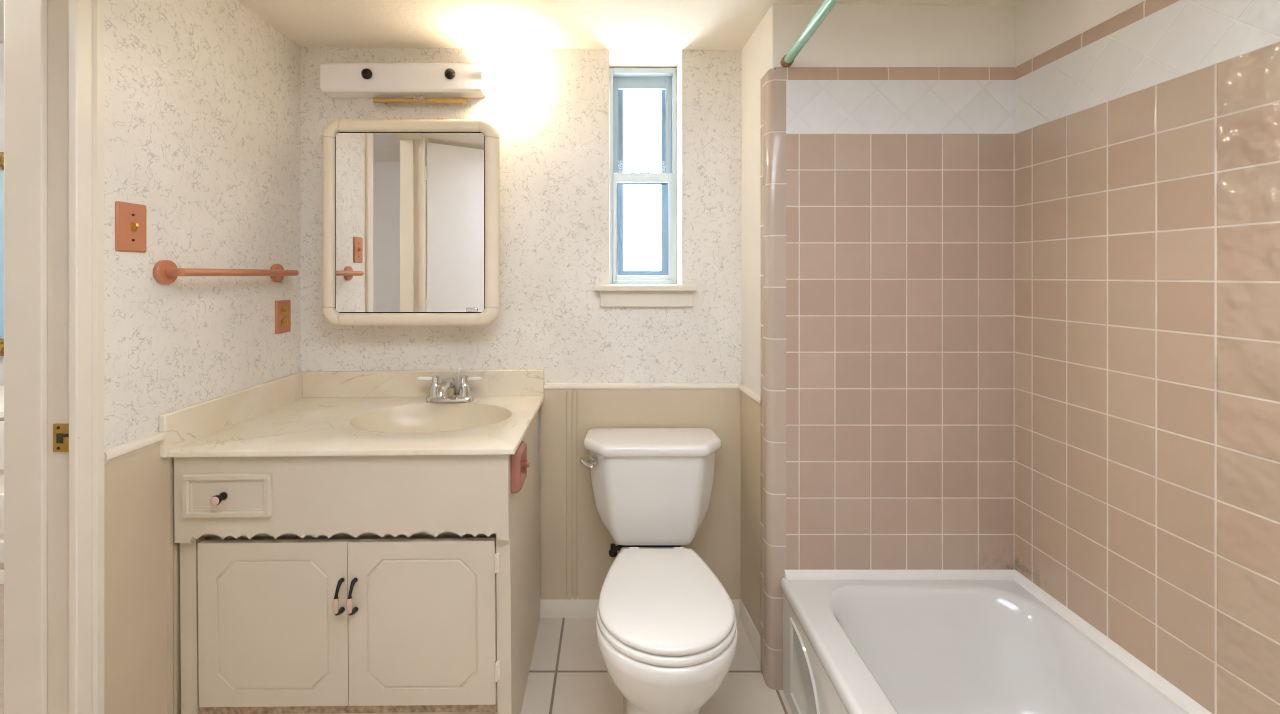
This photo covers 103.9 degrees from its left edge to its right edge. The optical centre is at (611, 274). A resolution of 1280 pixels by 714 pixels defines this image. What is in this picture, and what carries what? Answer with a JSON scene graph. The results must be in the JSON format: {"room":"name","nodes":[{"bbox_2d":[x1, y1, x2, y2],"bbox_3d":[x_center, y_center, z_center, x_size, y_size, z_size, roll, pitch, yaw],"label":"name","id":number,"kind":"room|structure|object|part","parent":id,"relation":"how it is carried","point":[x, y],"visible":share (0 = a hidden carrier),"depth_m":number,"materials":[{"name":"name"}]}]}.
{"room":"bathroom","nodes":[
{"label":"bathroom","id":0,"kind":"room"},
{"bbox_2d":[0,43,3,385],"bbox_3d":[-2.433,0.043,2.550,2.335,2.405,0.100,0,0,0],"label":"wall","id":1,"kind":"structure","parent":0,"point":[1,44],"depth_m":2.50,"materials":[{"name":"paint"}]},
{"bbox_2d":[0,152,3,355],"bbox_3d":[-3.417,-0.103,2.477,0.912,1.004,0.044,0,0,0],"label":"framed picture","id":2,"kind":"object","parent":1,"relation":"attached to","point":[1,153],"visible":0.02,"depth_m":2.47},
{"bbox_2d":[0,0,3,42],"bbox_3d":[-2.433,-1.208,0.450,2.335,0.095,4.300,0,0,0],"label":"ceiling","id":3,"kind":"structure","parent":0,"point":[1,1],"depth_m":2.29,"materials":[{"name":"white paint"}]},
{"bbox_2d":[104,0,300,450],"bbox_3d":[-1.202,0.120,0.750,0.125,2.250,3.600,0,0,0],"label":"wall","id":4,"kind":"structure","parent":0,"point":[202,98],"depth_m":1.36,"materials":[{"name":"paper"}]},
{"bbox_2d":[4,0,103,713],"bbox_3d":[-1.202,0.204,0.731,0.150,2.081,0.767,0,0,0],"label":"trim","id":5,"kind":"structure","parent":4,"relation":"attached to","point":[54,49],"depth_m":1.05,"materials":[{"name":"paint"}]},
{"bbox_3d":[-1.156,0.345,1.059,0.053,0.059,0.004,0,0,0],"label":"strike plate","id":6,"kind":"part","parent":5,"relation":"part of","materials":[{"name":"gold metal"}]},
{"bbox_3d":[-1.137,0.205,0.731,0.019,2.079,0.767,0,0,0],"label":"casing","id":7,"kind":"part","parent":5,"relation":"part of","materials":[{"name":"paint"}]},
{"bbox_2d":[115,201,145,251],"bbox_3d":[-1.132,-0.113,1.184,0.017,0.115,0.074,0,0,0],"label":"light switch","id":8,"kind":"object","parent":4,"relation":"attached to","point":[130,218],"visible":1,"depth_m":1.18,"materials":[{"name":"plastic"}]},
{"bbox_2d":[104,432,164,464],"bbox_3d":[-1.131,0.409,1.187,0.018,0.028,0.150,0,0,0],"label":"trim","id":9,"kind":"structure","parent":4,"relation":"attached to","point":[113,454],"depth_m":1.18,"materials":[{"name":"paint"}]},
{"bbox_2d":[104,444,180,713],"bbox_3d":[-1.134,0.830,1.465,0.012,0.830,0.730,0,0,0],"label":"wainscot","id":10,"kind":"object","parent":4,"relation":"attached to","point":[142,638],"depth_m":1.20,"materials":[{"name":"paint"}]},
{"bbox_2d":[153,260,298,283],"bbox_3d":[-1.107,-0.007,1.484,0.066,0.062,0.485,0,0,0],"label":"towel bar","id":11,"kind":"object","parent":4,"relation":"attached to","point":[164,271],"visible":1,"depth_m":1.33,"materials":[{"name":"plastic"}]},
{"bbox_2d":[275,300,290,333],"bbox_3d":[-1.135,0.143,1.730,0.009,0.113,0.077,0,0,0],"label":"wall outlet","id":12,"kind":"object","parent":4,"relation":"attached to","point":[282,307],"visible":1,"depth_m":1.72,"materials":[{"name":"plastic"}]},
{"bbox_2d":[281,307,287,313],"bbox_3d":[-1.133,0.123,1.730,0.004,0.025,0.033,0,0,0],"label":"socket","id":13,"kind":"object","parent":12,"relation":"attached to","point":[284,310],"depth_m":1.73,"materials":[{"name":"gold"}]},
{"bbox_2d":[281,318,287,325],"bbox_3d":[-1.133,0.164,1.730,0.004,0.025,0.033,0,0,0],"label":"socket","id":14,"kind":"object","parent":12,"relation":"attached to","point":[284,321],"depth_m":1.73,"materials":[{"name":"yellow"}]},
{"bbox_2d":[0,584,792,713],"bbox_3d":[-1.135,1.285,0.400,4.930,0.080,4.200,0,0,0],"label":"floor","id":15,"kind":"structure","parent":0,"point":[568,674],"depth_m":1.54,"materials":[{"name":"tile"}]},
{"bbox_2d":[0,386,3,583],"bbox_3d":[-2.881,1.030,2.228,0.925,0.970,0.484,0,0,0],"label":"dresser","id":16,"kind":"object","parent":15,"relation":"on","point":[1,387],"visible":0.02,"depth_m":2.02,"materials":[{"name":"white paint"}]},
{"bbox_3d":[-2.874,1.353,2.024,0.868,0.323,0.016,0,0,0],"label":"drawer","id":17,"kind":"part","parent":16,"relation":"part of","materials":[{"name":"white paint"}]},
{"bbox_3d":[-2.874,1.119,2.024,0.868,0.089,0.016,0,0,0],"label":"drawer","id":18,"kind":"part","parent":16,"relation":"part of","materials":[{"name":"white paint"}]},
{"bbox_3d":[-2.874,0.966,2.024,0.868,0.162,0.016,0,0,0],"label":"drawer","id":19,"kind":"part","parent":16,"relation":"part of","materials":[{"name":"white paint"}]},
{"bbox_3d":[-2.874,0.689,2.024,0.868,0.198,0.016,0,0,0],"label":"drawer","id":20,"kind":"part","parent":16,"relation":"part of","materials":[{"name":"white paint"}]},
{"bbox_2d":[174,412,539,713],"bbox_3d":[-0.693,0.854,1.527,0.860,0.790,0.574,0,0,0],"label":"vanity cabinet","id":21,"kind":"object","parent":15,"relation":"on","point":[378,584],"visible":0.99,"depth_m":1.29,"materials":[{"name":"paint"}]},
{"bbox_3d":[-0.989,0.563,1.243,0.022,0.022,0.006,-1,0,0],"label":"knob","id":22,"kind":"part","parent":21,"relation":"part of","materials":[{"name":"beige ceramic"}]},
{"bbox_3d":[-0.989,0.563,1.260,0.025,0.025,0.029,-1,0,0],"label":"knob","id":23,"kind":"part","parent":21,"relation":"part of","materials":[{"name":"black metal"}]},
{"bbox_3d":[-0.979,0.561,1.272,0.222,0.110,0.013,0,0,0],"label":"drawer","id":24,"kind":"part","parent":21,"relation":"part of","materials":[{"name":"paint"}]},
{"bbox_3d":[-0.875,0.903,1.298,0.385,0.422,0.018,0,0,0],"label":"door","id":25,"kind":"part","parent":21,"relation":"part of","materials":[{"name":"paint"}]},
{"bbox_3d":[-0.696,0.799,1.273,0.012,0.037,0.035,-1,0,0],"label":"handle","id":26,"kind":"part","parent":21,"relation":"part of","materials":[{"name":"black metal"}]},
{"bbox_3d":[-0.696,0.858,1.274,0.014,0.024,0.035,0,0,0],"label":"handle","id":27,"kind":"part","parent":21,"relation":"part of","materials":[{"name":"black metal"}]},
{"bbox_3d":[-0.692,0.571,1.289,0.854,0.222,0.020,0,0,0],"label":"rail","id":28,"kind":"part","parent":21,"relation":"part of","materials":[{"name":"paint"}]},
{"bbox_3d":[-0.688,1.129,1.312,0.778,0.030,0.016,0,0,0],"label":"rail","id":29,"kind":"part","parent":21,"relation":"part of","materials":[{"name":"brown wood"}]},
{"bbox_2d":[159,369,543,457],"bbox_3d":[-0.693,0.458,1.542,0.892,0.221,0.574,0,0,0],"label":"countertop","id":30,"kind":"structure","parent":21,"relation":"on","point":[307,413],"depth_m":1.56,"materials":[{"name":"stone"}]},
{"bbox_2d":[350,403,511,432],"bbox_3d":[-0.560,0.505,1.565,0.490,0.126,0.330,0,0,0],"label":"basin","id":31,"kind":"object","parent":30,"relation":"in","point":[377,417],"depth_m":1.68,"materials":[{"name":"ceramic"}]},
{"bbox_2d":[417,368,481,402],"bbox_3d":[-0.567,0.384,1.747,0.170,0.113,0.161,0,0,43],"label":"faucet","id":32,"kind":"object","parent":30,"relation":"on","point":[445,391],"visible":1,"depth_m":1.73,"materials":[{"name":"silver metal"}]},
{"bbox_3d":[-0.654,0.363,1.749,0.054,0.016,0.017,0,0,0],"label":"lever","id":33,"kind":"part","parent":32,"relation":"part of","materials":[{"name":"white"}]},
{"bbox_3d":[-0.618,0.387,1.752,0.046,0.071,0.046,0,0,0],"label":"handle","id":34,"kind":"part","parent":32,"relation":"part of","materials":[{"name":"silver metal"}]},
{"bbox_3d":[-0.567,0.388,1.708,0.043,0.069,0.132,0,0,0],"label":"spout","id":35,"kind":"part","parent":32,"relation":"part of","materials":[{"name":"silver metal"}]},
{"bbox_3d":[-0.541,0.374,1.766,0.012,0.093,0.011,0,0,0],"label":"lift rod","id":36,"kind":"part","parent":32,"relation":"part of","materials":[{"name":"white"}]},
{"bbox_3d":[-0.516,0.387,1.752,0.046,0.071,0.046,0,0,0],"label":"handle","id":37,"kind":"part","parent":32,"relation":"part of","materials":[{"name":"silver metal"}]},
{"bbox_3d":[-0.480,0.363,1.749,0.054,0.016,0.017,0,0,0],"label":"lever","id":38,"kind":"part","parent":32,"relation":"part of","materials":[{"name":"white"}]},
{"bbox_3d":[-0.662,0.799,1.273,0.012,0.037,0.035,-1,0,0],"label":"handle","id":39,"kind":"part","parent":21,"relation":"part of","materials":[{"name":"black metal"}]},
{"bbox_3d":[-0.661,0.857,1.274,0.014,0.024,0.035,0,0,0],"label":"handle","id":40,"kind":"part","parent":21,"relation":"part of","materials":[{"name":"black metal"}]},
{"bbox_3d":[-0.491,0.899,1.298,0.378,0.422,0.018,0,0,0],"label":"door","id":41,"kind":"part","parent":21,"relation":"part of","materials":[{"name":"paint"}]},
{"bbox_2d":[511,441,529,492],"bbox_3d":[-0.247,0.522,1.366,0.037,0.110,0.108,0,0,0],"label":"paper holder","id":42,"kind":"object","parent":21,"relation":"attached to","point":[519,462],"visible":0.94,"depth_m":1.32,"materials":[{"name":"ceramic"}]},
{"bbox_3d":[-0.243,0.523,1.380,0.029,0.022,0.022,0,0,0],"label":"post","id":43,"kind":"part","parent":42,"relation":"part of","materials":[{"name":"ceramic"}]},
{"bbox_2d":[579,428,737,713],"bbox_3d":[0.133,0.899,1.458,0.481,0.692,0.697,0,0,0],"label":"toilet","id":44,"kind":"object","parent":15,"relation":"on","point":[667,630],"visible":1,"depth_m":1.38,"materials":[{"name":"white ceramic"}]},
{"bbox_3d":[-0.079,0.618,1.646,0.034,0.043,0.060,0,0,40],"label":"flush lever","id":45,"kind":"part","parent":44,"relation":"part of","materials":[{"name":"silver metal"}]},
{"bbox_3d":[0.138,0.739,1.714,0.437,0.312,0.173,0,0,0],"label":"tank","id":46,"kind":"part","parent":44,"relation":"part of","materials":[{"name":"white ceramic"}]},
{"bbox_3d":[0.138,0.572,1.709,0.472,0.037,0.194,0,0,0],"label":"tank lid","id":47,"kind":"part","parent":44,"relation":"part of","materials":[{"name":"white ceramic"}]},
{"bbox_3d":[0.138,0.846,1.329,0.346,0.020,0.418,0,0,0],"label":"seat lid","id":48,"kind":"part","parent":44,"relation":"part of","materials":[{"name":"white plastic"}]},
{"bbox_3d":[0.138,0.868,1.330,0.354,0.020,0.430,0,0,0],"label":"seat","id":49,"kind":"part","parent":44,"relation":"part of","materials":[{"name":"white plastic"}]},
{"bbox_3d":[0.138,1.062,1.425,0.360,0.366,0.631,0,0,0],"label":"bowl","id":50,"kind":"part","parent":44,"relation":"part of","materials":[{"name":"white ceramic"}]},
{"bbox_2d":[781,570,1211,713],"bbox_3d":[0.858,1.065,0.740,0.704,0.361,1.520,0,0,0],"label":"bathtub","id":51,"kind":"object","parent":15,"relation":"on","point":[855,641],"visible":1,"depth_m":1.35,"materials":[{"name":"ceramic"}]},
{"bbox_3d":[0.509,1.086,1.323,0.006,0.218,0.211,0,0,0],"label":"apron moulding","id":52,"kind":"part","parent":51,"relation":"part of","materials":[{"name":"ceramic"}]},
{"bbox_2d":[301,47,741,528],"bbox_3d":[0.095,0.145,1.945,2.470,2.200,0.230,0,0,0],"label":"wall","id":53,"kind":"structure","parent":0,"point":[550,116],"depth_m":1.83,"materials":[{"name":"paper"}]},
{"bbox_2d":[322,119,499,326],"bbox_3d":[-0.692,-0.180,1.764,0.609,0.715,0.132,0,0,0],"label":"medicine cabinet","id":54,"kind":"object","parent":53,"relation":"attached to","point":[411,207],"visible":1,"depth_m":1.71,"materials":[{"name":"white mirror"}]},
{"bbox_3d":[-0.972,-0.180,1.718,0.046,0.578,0.037,0,0,0],"label":"frame rail","id":55,"kind":"part","parent":54,"relation":"part of","materials":[{"name":"beige plastic"}]},
{"bbox_3d":[-0.963,-0.504,1.717,0.067,0.067,0.038,0,0,0],"label":"frame corner","id":56,"kind":"part","parent":54,"relation":"part of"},
{"bbox_3d":[-0.963,0.144,1.717,0.067,0.067,0.038,0,0,0],"label":"frame corner","id":57,"kind":"part","parent":54,"relation":"part of","materials":[{"name":"beige plastic"}]},
{"bbox_3d":[-0.692,0.153,1.718,0.472,0.046,0.037,0,0,0],"label":"frame rail","id":58,"kind":"part","parent":54,"relation":"part of","materials":[{"name":"beige plastic"}]},
{"bbox_3d":[-0.692,-0.513,1.718,0.472,0.046,0.037,0,0,0],"label":"frame rail","id":59,"kind":"part","parent":54,"relation":"part of","materials":[{"name":"beige plastic"}]},
{"bbox_3d":[-0.421,0.144,1.717,0.067,0.067,0.038,0,0,0],"label":"frame corner","id":60,"kind":"part","parent":54,"relation":"part of","materials":[{"name":"beige plastic"}]},
{"bbox_3d":[-0.421,-0.504,1.717,0.067,0.067,0.038,0,0,0],"label":"frame corner","id":61,"kind":"part","parent":54,"relation":"part of","materials":[{"name":"beige plastic"}]},
{"bbox_3d":[-0.411,-0.180,1.718,0.046,0.578,0.037,0,0,0],"label":"frame rail","id":62,"kind":"part","parent":54,"relation":"part of","materials":[{"name":"beige plastic"}]},
{"bbox_2d":[320,63,508,104],"bbox_3d":[-0.697,-0.683,1.786,0.661,0.134,0.089,0,0,0],"label":"vanity light","id":63,"kind":"object","parent":53,"relation":"attached to","point":[385,83],"visible":1,"depth_m":1.76,"materials":[{"name":"white painted metal"},{"name":"gold"},{"name":"black plastic"}]},
{"bbox_2d":[481,71,489,82],"bbox_3d":[-0.445,-0.703,1.772,0.026,0.040,0.040,0,0,0],"label":"bulb","id":64,"kind":"object","parent":63,"relation":"attached to","point":[485,75],"depth_m":1.76,"materials":[{"name":"white glass"}]},
{"bbox_3d":[-0.400,-0.703,1.772,0.066,0.060,0.060,0,0,0],"label":"bulb","id":65,"kind":"part","parent":63,"relation":"part of","materials":[{"name":"white glass"}]},
{"bbox_2d":[303,369,543,397],"bbox_3d":[-0.684,0.395,1.819,0.874,0.095,0.020,0,0,0],"label":"backsplash","id":66,"kind":"structure","parent":53,"relation":"attached to","point":[508,382],"depth_m":1.81,"materials":[{"name":"stone"}]},
{"bbox_2d":[540,391,740,598],"bbox_3d":[0.106,0.830,1.825,0.736,0.830,0.009,0,0,0],"label":"wainscot","id":67,"kind":"object","parent":53,"relation":"attached to","point":[575,543],"depth_m":1.82,"materials":[{"name":"paint"}]},
{"bbox_2d":[540,597,740,617],"bbox_3d":[0.106,1.210,1.823,0.736,0.070,0.014,0,0,0],"label":"baseboard","id":68,"kind":"structure","parent":53,"relation":"attached to","point":[549,608],"depth_m":1.82,"materials":[{"name":"paint"}]},
{"bbox_2d":[544,383,739,390],"bbox_3d":[0.115,0.409,1.821,0.722,0.028,0.018,0,0,0],"label":"trim","id":69,"kind":"structure","parent":53,"relation":"attached to","point":[547,386],"depth_m":1.81,"materials":[{"name":"paint"}]},
{"bbox_2d":[617,90,667,274],"bbox_3d":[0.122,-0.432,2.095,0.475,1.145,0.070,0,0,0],"label":"window frame","id":70,"kind":"structure","parent":53,"relation":"attached to","point":[663,188],"depth_m":2.06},
{"bbox_2d":[609,67,676,283],"bbox_3d":[0.122,-0.391,2.015,0.269,0.865,0.070,0,0,0],"label":"window","id":71,"kind":"structure","parent":53,"relation":"in","point":[665,79],"depth_m":1.99,"materials":[{"name":"paint"}]},
{"bbox_3d":[0.122,-0.584,2.022,0.239,0.438,0.015,0,0,0],"label":"sash","id":72,"kind":"part","parent":71,"relation":"part of","materials":[{"name":"glass"}]},
{"bbox_3d":[0.122,-0.192,1.992,0.247,0.431,0.015,0,0,0],"label":"sash","id":73,"kind":"part","parent":71,"relation":"part of","materials":[{"name":"paint"}]},
{"bbox_2d":[608,50,682,284],"bbox_3d":[0.122,-0.392,1.905,0.275,0.863,0.151,0,0,0],"label":"trim","id":74,"kind":"structure","parent":53,"relation":"attached to","point":[680,62],"depth_m":1.87,"materials":[{"name":"paint"}]},
{"bbox_2d":[594,284,696,290],"bbox_3d":[0.120,0.047,1.883,0.368,0.022,0.195,0,0,0],"label":"trim","id":75,"kind":"structure","parent":53,"relation":"attached to","point":[611,287],"depth_m":1.78,"materials":[{"name":"paint"}]},
{"bbox_2d":[600,291,692,306],"bbox_3d":[0.126,0.087,1.821,0.338,0.058,0.018,0,0,0],"label":"trim","id":76,"kind":"structure","parent":53,"relation":"attached to","point":[607,298],"depth_m":1.81,"materials":[{"name":"paint"}]},
{"bbox_2d":[237,0,1022,67],"bbox_3d":[0.030,-0.910,0.505,2.600,0.189,3.110,0,0,0],"label":"ceiling","id":77,"kind":"structure","parent":0,"point":[635,33],"depth_m":1.64,"materials":[{"name":"beige paint"}]},
{"bbox_2d":[742,4,772,396],"bbox_3d":[0.481,-0.207,1.673,0.002,1.245,0.313,0,0,-2],"label":"wall","id":78,"kind":"structure","parent":0,"point":[757,53],"depth_m":1.71,"materials":[{"name":"white paint"}]},
{"bbox_2d":[739,383,760,405],"bbox_3d":[0.473,0.409,1.712,0.018,0.028,0.238,0,0,-3],"label":"trim","id":79,"kind":"structure","parent":78,"relation":"attached to","point":[748,392],"depth_m":1.70,"materials":[{"name":"paint"}]},
{"bbox_2d":[739,600,760,664],"bbox_3d":[0.475,1.210,1.706,0.014,0.070,0.226,0,0,-3],"label":"baseboard","id":80,"kind":"structure","parent":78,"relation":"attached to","point":[751,630],"depth_m":1.69,"materials":[{"name":"paint"}]},
{"bbox_2d":[741,392,760,635],"bbox_3d":[0.481,0.830,1.712,0.008,0.830,0.238,0,0,-4],"label":"wainscot","id":81,"kind":"structure","parent":78,"relation":"attached to","point":[750,410],"depth_m":1.71,"materials":[{"name":"paint"}]},
{"bbox_2d":[761,76,763,674],"bbox_3d":[0.479,0.315,1.569,0.022,1.860,0.046,0,0,0],"label":"trim","id":82,"kind":"structure","parent":78,"relation":"attached to","point":[763,76],"depth_m":1.55,"materials":[{"name":"tile"}]},
{"bbox_2d":[780,0,838,66],"bbox_3d":[0.501,-0.645,0.733,0.035,0.035,1.568,0,0,2],"label":"shower rod","id":83,"kind":"object","parent":78,"relation":"attached to","point":[827,6],"visible":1,"depth_m":1.31,"materials":[{"name":"metal"}]},
{"bbox_2d":[773,4,1014,133],"bbox_3d":[0.853,0.145,1.670,0.754,2.200,0.340,0,0,0],"label":"wall","id":84,"kind":"structure","parent":0,"point":[850,35],"depth_m":1.52,"materials":[{"name":"beige paint"}]},
{"bbox_2d":[763,67,785,689],"bbox_3d":[0.495,0.309,1.522,0.054,1.872,0.045,0,0,0],"label":"trim","id":85,"kind":"structure","parent":84,"relation":"attached to","point":[774,81],"depth_m":1.50,"materials":[{"name":"tile"}]},
{"bbox_2d":[785,67,1014,79],"bbox_3d":[0.866,-0.606,1.508,0.688,0.042,0.017,0,0,0],"label":"end cap","id":86,"kind":"object","parent":84,"relation":"attached to","point":[792,73],"visible":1,"depth_m":1.50,"materials":[{"name":"tile"}]},
{"bbox_2d":[786,134,1014,569],"bbox_3d":[0.866,0.260,1.508,0.688,1.370,0.017,0,0,0],"label":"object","id":87,"kind":"structure","parent":84,"relation":"attached to","point":[900,248],"depth_m":1.50,"materials":[{"name":"pink tile"}]},
{"bbox_2d":[1015,0,1279,132],"bbox_3d":[1.270,0.145,0.525,0.120,2.200,2.950,0,0,0],"label":"wall","id":88,"kind":"structure","parent":0,"point":[1182,37],"depth_m":1.20,"materials":[{"name":"white tile"}]},
{"bbox_2d":[1015,0,1179,79],"bbox_3d":[1.216,-0.606,0.275,0.013,0.042,2.450,0,0,0],"label":"wall cap","id":89,"kind":"object","parent":88,"relation":"attached to","point":[1145,8],"visible":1,"depth_m":1.25,"materials":[{"name":"tile"}]},
{"bbox_2d":[1015,41,1279,713],"bbox_3d":[1.216,0.270,0.275,0.013,1.390,2.450,0,0,0],"label":"wall tile","id":90,"kind":"structure","parent":88,"relation":"attached to","point":[1147,220],"depth_m":1.10,"materials":[{"name":"tile"}]}
]}

